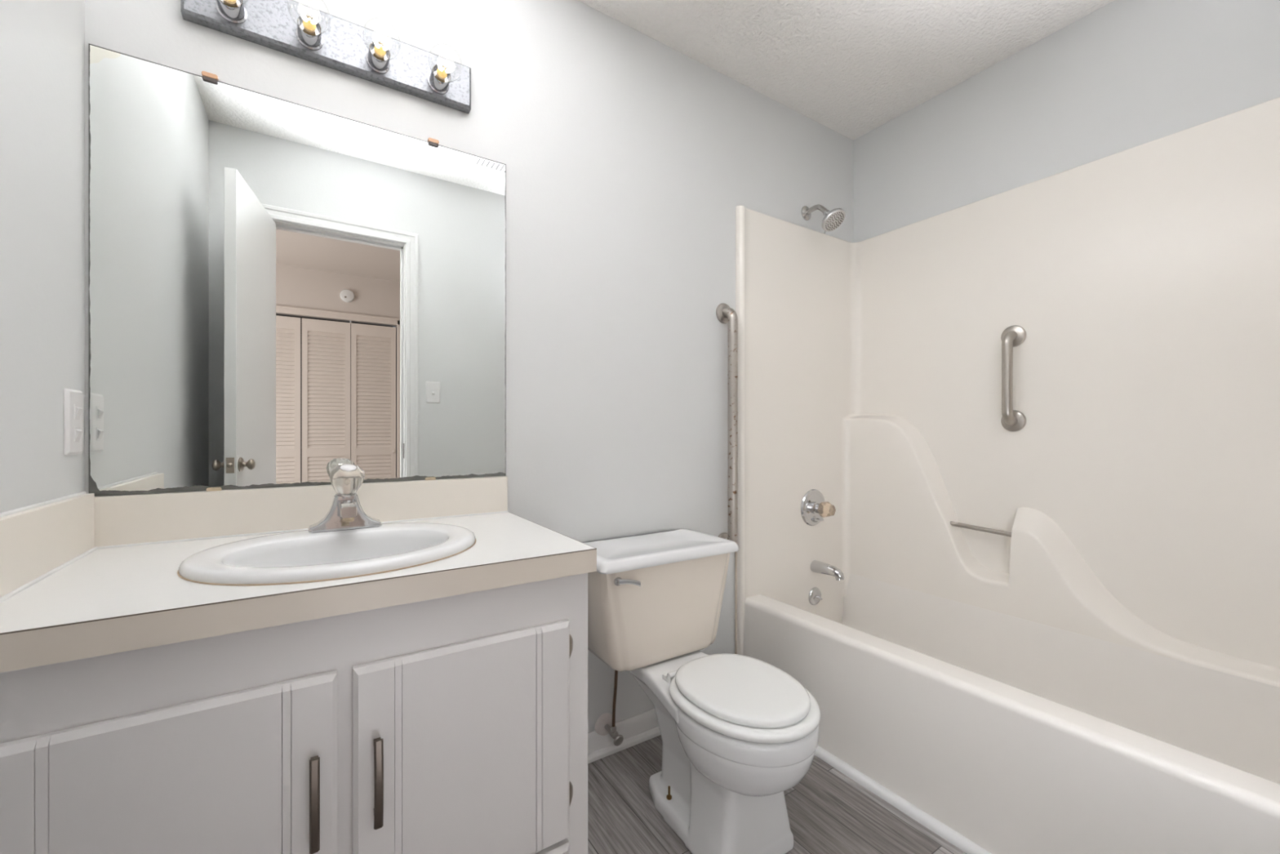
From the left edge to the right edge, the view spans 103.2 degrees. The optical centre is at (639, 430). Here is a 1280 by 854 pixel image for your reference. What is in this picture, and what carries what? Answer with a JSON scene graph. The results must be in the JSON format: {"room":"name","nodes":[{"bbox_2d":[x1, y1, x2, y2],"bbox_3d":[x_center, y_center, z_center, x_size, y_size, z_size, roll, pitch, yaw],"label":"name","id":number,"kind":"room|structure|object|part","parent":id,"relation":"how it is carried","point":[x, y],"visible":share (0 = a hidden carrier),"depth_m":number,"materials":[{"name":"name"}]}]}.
{"room":"bathroom","nodes":[
{"label":"bathroom","id":0,"kind":"room"},
{"bbox_2d":[0,0,84,513],"bbox_3d":[-0.742,-0.157,0.333,0.110,2.540,1.578,0,0,-33],"label":"wall","id":1,"kind":"structure","parent":0,"point":[42,42],"depth_m":0.86,"materials":[{"name":"paint"}]},
{"bbox_2d":[63,388,83,455],"bbox_3d":[-1.083,-0.016,0.975,0.012,0.124,0.077,0,0,-33],"label":"wall switch plate","id":2,"kind":"object","parent":1,"relation":"attached to","point":[73,399],"visible":1,"depth_m":0.96,"materials":[{"name":"white plastic"}]},
{"bbox_3d":[-1.083,0.007,0.975,0.002,0.028,0.026,0,0,-33],"label":"switch frame","id":3,"kind":"part","parent":2,"relation":"part of","materials":[{"name":"white plastic"}]},
{"bbox_3d":[-1.083,-0.036,0.975,0.002,0.028,0.026,0,0,-33],"label":"switch frame","id":4,"kind":"part","parent":2,"relation":"part of","materials":[{"name":"white plastic"}]},
{"bbox_2d":[84,0,853,732],"bbox_3d":[-0.085,-0.157,1.762,2.764,2.540,0.110,0,0,-33],"label":"wall","id":5,"kind":"structure","parent":0,"point":[629,159],"depth_m":1.66,"materials":[{"name":"paint"}]},
{"bbox_2d":[88,43,506,496],"bbox_3d":[-0.754,-0.328,1.257,0.858,0.929,0.010,0,0,-33],"label":"mirror","id":6,"kind":"object","parent":5,"relation":"attached to","point":[282,292],"visible":0.99,"depth_m":1.19,"materials":[{"name":"silver mirror"}]},
{"bbox_2d":[94,475,507,546],"bbox_3d":[-0.754,0.186,1.253,0.865,0.104,0.018,0,0,-33],"label":"backsplash","id":7,"kind":"structure","parent":5,"relation":"attached to","point":[125,519],"depth_m":1.17,"materials":[{"name":"beige laminate"}]},
{"bbox_2d":[180,0,471,114],"bbox_3d":[-0.698,-0.954,1.206,0.610,0.120,0.158,0,0,-33],"label":"vanity light","id":8,"kind":"object","parent":5,"relation":"attached to","point":[290,27],"visible":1,"depth_m":1.24,"materials":[{"name":"metal"}]},
{"bbox_3d":[-0.880,-0.935,1.084,0.026,0.026,0.026,0,0,-33],"label":"bulb stem","id":9,"kind":"part","parent":8,"relation":"part of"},
{"bbox_2d":[215,0,247,24],"bbox_3d":[-0.897,-0.935,1.110,0.055,0.055,0.045,0,0,-33],"label":"socket","id":10,"kind":"object","parent":8,"relation":"attached to","point":[227,11],"depth_m":1.11,"materials":[{"name":"silver metal"}]},
{"bbox_2d":[295,14,323,50],"bbox_3d":[-0.775,-0.935,1.189,0.055,0.055,0.045,0,0,-33],"label":"socket","id":11,"kind":"object","parent":8,"relation":"attached to","point":[313,40],"depth_m":1.19,"materials":[{"name":"silver metal"}]},
{"bbox_3d":[-0.758,-0.935,1.163,0.026,0.026,0.026,0,0,-33],"label":"bulb stem","id":12,"kind":"part","parent":8,"relation":"part of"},
{"bbox_2d":[365,41,390,73],"bbox_3d":[-0.653,-0.935,1.268,0.055,0.055,0.045,0,0,-33],"label":"socket","id":13,"kind":"object","parent":8,"relation":"attached to","point":[378,61],"depth_m":1.27,"materials":[{"name":"silver metal"}]},
{"bbox_3d":[-0.636,-0.935,1.242,0.026,0.026,0.026,0,0,-33],"label":"bulb stem","id":14,"kind":"part","parent":8,"relation":"part of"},
{"bbox_2d":[427,64,451,93],"bbox_3d":[-0.531,-0.935,1.347,0.055,0.055,0.045,0,0,-33],"label":"socket","id":15,"kind":"object","parent":8,"relation":"attached to","point":[439,82],"depth_m":1.34,"materials":[{"name":"silver metal"}]},
{"bbox_3d":[-0.514,-0.935,1.320,0.026,0.026,0.026,0,0,-33],"label":"bulb stem","id":16,"kind":"part","parent":8,"relation":"part of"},
{"bbox_2d":[595,670,623,746],"bbox_3d":[-0.091,0.847,1.633,0.072,0.318,0.097,0,0,-33],"label":"water supply valve","id":17,"kind":"object","parent":5,"relation":"attached to","point":[605,724],"visible":0.9,"depth_m":1.62,"materials":[{"name":"metal"}]},
{"bbox_3d":[-0.070,0.977,1.604,0.036,0.035,0.026,0,0,-33],"label":"valve handle","id":18,"kind":"part","parent":17,"relation":"part of","materials":[{"name":"metal"}]},
{"bbox_2d":[587,708,660,763],"bbox_3d":[-0.011,1.021,1.730,0.910,0.085,0.024,0,0,-33],"label":"baseboard","id":19,"kind":"structure","parent":5,"relation":"attached to","point":[643,726],"depth_m":1.71,"materials":[{"name":"white paint"}]},
{"bbox_2d":[715,302,737,542],"bbox_3d":[0.342,-0.009,1.930,0.078,0.963,0.070,0,0,-33],"label":"grab bar","id":20,"kind":"object","parent":5,"relation":"attached to","point":[724,313],"visible":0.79,"depth_m":1.90,"materials":[{"name":"silver metal"}]},
{"bbox_2d":[801,204,844,234],"bbox_3d":[0.777,-0.906,2.145,0.102,0.152,0.182,0,0,-33],"label":"showerhead","id":21,"kind":"object","parent":5,"relation":"attached to","point":[833,219],"visible":1,"depth_m":2.11,"materials":[{"name":"silver metal"}]},
{"bbox_3d":[0.759,-0.937,2.172,0.021,0.061,0.114,0,0,-33],"label":"arm","id":22,"kind":"part","parent":21,"relation":"part of","materials":[{"name":"silver metal"}]},
{"bbox_2d":[587,734,967,853],"bbox_3d":[0.373,1.088,1.053,2.544,0.050,1.578,0,0,-33],"label":"floor","id":23,"kind":"structure","parent":0,"point":[829,812],"depth_m":1.40,"materials":[{"name":"grey plastic"}]},
{"bbox_2d":[0,573,587,853],"bbox_3d":[-0.600,0.670,1.009,0.858,0.787,0.593,0,0,-33],"label":"vanity cabinet","id":24,"kind":"object","parent":23,"relation":"on","point":[455,724],"visible":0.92,"depth_m":0.77,"materials":[{"name":"white paint"}]},
{"bbox_3d":[-0.627,0.588,0.687,0.373,0.426,0.018,0,0,-33],"label":"door","id":25,"kind":"part","parent":24,"relation":"part of","materials":[{"name":"white paint"}]},
{"bbox_2d":[0,475,596,672],"bbox_3d":[-0.605,0.203,1.024,0.869,0.163,0.564,0,0,-33],"label":"countertop","id":26,"kind":"structure","parent":24,"relation":"on","point":[82,575],"depth_m":0.87,"materials":[{"name":"beige laminate"}]},
{"bbox_2d":[177,522,476,585],"bbox_3d":[-0.581,0.302,1.002,0.496,0.164,0.434,0,0,-33],"label":"sink","id":27,"kind":"object","parent":26,"relation":"in","point":[296,557],"visible":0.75,"depth_m":0.99,"materials":[{"name":"white ceramic"}]},
{"bbox_2d":[308,463,382,533],"bbox_3d":[-0.640,0.148,1.108,0.143,0.146,0.138,0,0,-33],"label":"faucet","id":28,"kind":"object","parent":26,"relation":"on","point":[345,512],"visible":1,"depth_m":1.11,"materials":[{"name":"silver metal"}]},
{"bbox_3d":[-0.635,0.175,1.100,0.038,0.044,0.117,0,0,-33],"label":"spout","id":29,"kind":"part","parent":28,"relation":"part of","materials":[{"name":"silver metal"}]},
{"bbox_3d":[-0.655,0.112,1.135,0.066,0.073,0.066,0,0,-13],"label":"knob","id":30,"kind":"part","parent":28,"relation":"part of","materials":[{"name":"clear plastic"}]},
{"bbox_3d":[-0.482,0.551,0.751,0.013,0.136,0.032,0,0,-33],"label":"handle","id":31,"kind":"part","parent":24,"relation":"part of","materials":[{"name":"silver metal"}]},
{"bbox_3d":[-0.412,0.551,0.797,0.013,0.136,0.032,0,0,-33],"label":"handle","id":32,"kind":"part","parent":24,"relation":"part of","materials":[{"name":"silver metal"}]},
{"bbox_3d":[-0.297,0.588,0.901,0.372,0.426,0.018,0,0,-33],"label":"door","id":33,"kind":"part","parent":24,"relation":"part of","materials":[{"name":"white paint"}]},
{"bbox_3d":[-0.297,0.885,0.901,0.372,0.147,0.018,0,0,-33],"label":"drawer","id":34,"kind":"part","parent":24,"relation":"part of","materials":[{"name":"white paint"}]},
{"bbox_2d":[582,528,820,853],"bbox_3d":[0.157,0.709,1.412,0.503,0.708,0.705,0,0,-33],"label":"toilet","id":35,"kind":"object","parent":23,"relation":"on","point":[738,731],"visible":1,"depth_m":1.35,"materials":[{"name":"white ceramic"}]},
{"bbox_3d":[-0.035,0.418,1.399,0.072,0.030,0.023,0,0,-28],"label":"flush lever","id":36,"kind":"part","parent":35,"relation":"part of","materials":[{"name":"silver metal"}]},
{"bbox_3d":[0.040,0.538,1.602,0.474,0.304,0.239,0,0,-33],"label":"tank","id":37,"kind":"part","parent":35,"relation":"part of","materials":[{"name":"ceramic"}]},
{"bbox_3d":[0.040,0.370,1.594,0.503,0.031,0.272,0,0,-33],"label":"tank lid","id":38,"kind":"part","parent":35,"relation":"part of","materials":[{"name":"white ceramic"}]},
{"bbox_3d":[0.261,0.654,1.298,0.297,0.020,0.356,0,0,-33],"label":"seat lid","id":39,"kind":"part","parent":35,"relation":"part of","materials":[{"name":"white plastic"}]},
{"bbox_3d":[0.266,0.677,1.291,0.338,0.022,0.383,0,0,-33],"label":"seat","id":40,"kind":"part","parent":35,"relation":"part of","materials":[{"name":"white plastic"}]},
{"bbox_3d":[0.266,0.781,1.290,0.334,0.184,0.374,0,0,-33],"label":"bowl","id":41,"kind":"part","parent":35,"relation":"part of","materials":[{"name":"white ceramic"}]},
{"bbox_2d":[734,97,1279,853],"bbox_3d":[1.090,0.091,1.582,0.764,1.944,1.467,0,0,-33],"label":"shower","id":42,"kind":"object","parent":23,"relation":"on","point":[1060,633],"visible":0.96,"depth_m":1.62,"materials":[{"name":"beige plastic"}]},
{"bbox_2d":[808,586,822,604],"bbox_3d":[0.773,0.725,2.206,0.078,0.078,0.036,0,0,-33],"label":"overflow plate","id":43,"kind":"object","parent":42,"relation":"attached to","point":[815,594],"visible":1,"depth_m":2.21,"materials":[{"name":"silver metal"}]},
{"bbox_2d":[800,488,835,525],"bbox_3d":[0.783,0.336,2.173,0.160,0.160,0.100,0,0,-33],"label":"shower valve","id":44,"kind":"object","parent":42,"relation":"attached to","point":[814,507],"visible":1,"depth_m":2.18,"materials":[{"name":"silver metal"}]},
{"bbox_3d":[0.777,0.388,2.205,0.053,0.016,0.011,0,0,-24],"label":"diverter lever","id":45,"kind":"part","parent":44,"relation":"part of","materials":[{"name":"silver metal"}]},
{"bbox_3d":[0.794,0.337,2.156,0.073,0.067,0.059,0,0,-33],"label":"knob","id":46,"kind":"part","parent":44,"relation":"part of","materials":[{"name":"beige plastic"}]},
{"bbox_2d":[809,560,844,580],"bbox_3d":[0.803,0.597,2.160,0.057,0.060,0.144,0,0,-33],"label":"tub spout","id":47,"kind":"object","parent":42,"relation":"attached to","point":[818,566],"visible":1,"depth_m":2.15,"materials":[{"name":"silver metal"}]},
{"bbox_2d":[814,745,991,853],"bbox_3d":[0.778,1.052,1.363,0.023,0.022,1.438,0,0,-33],"label":"trim","id":48,"kind":"structure","parent":42,"relation":"attached to","point":[949,834],"depth_m":1.42,"materials":[{"name":"white paint"}]},
{"bbox_2d":[743,573,1279,853],"bbox_3d":[1.087,0.858,1.585,0.738,0.410,1.416,0,0,-33],"label":"tub","id":49,"kind":"object","parent":42,"relation":"in","point":[1018,733],"depth_m":1.38,"materials":[{"name":"white plastic"}]},
{"bbox_2d":[1000,324,1026,431],"bbox_3d":[1.327,-0.188,1.821,0.068,0.385,0.078,0,0,-33],"label":"grab bar","id":50,"kind":"object","parent":42,"relation":"attached to","point":[1013,420],"visible":1,"depth_m":1.81,"materials":[{"name":"metal"}]},
{"bbox_2d":[577,0,1114,140],"bbox_3d":[0.373,-1.402,1.053,2.544,0.050,1.578,0,0,-33],"label":"ceiling","id":51,"kind":"structure","parent":0,"point":[851,68],"depth_m":1.79,"materials":[{"name":"white paint"}]},
{"bbox_2d":[853,0,1279,242],"bbox_3d":[1.488,-0.157,1.773,0.110,2.540,1.578,0,0,-33],"label":"wall","id":52,"kind":"structure","parent":0,"point":[1126,74],"depth_m":1.71,"materials":[{"name":"paint"}]}
]}

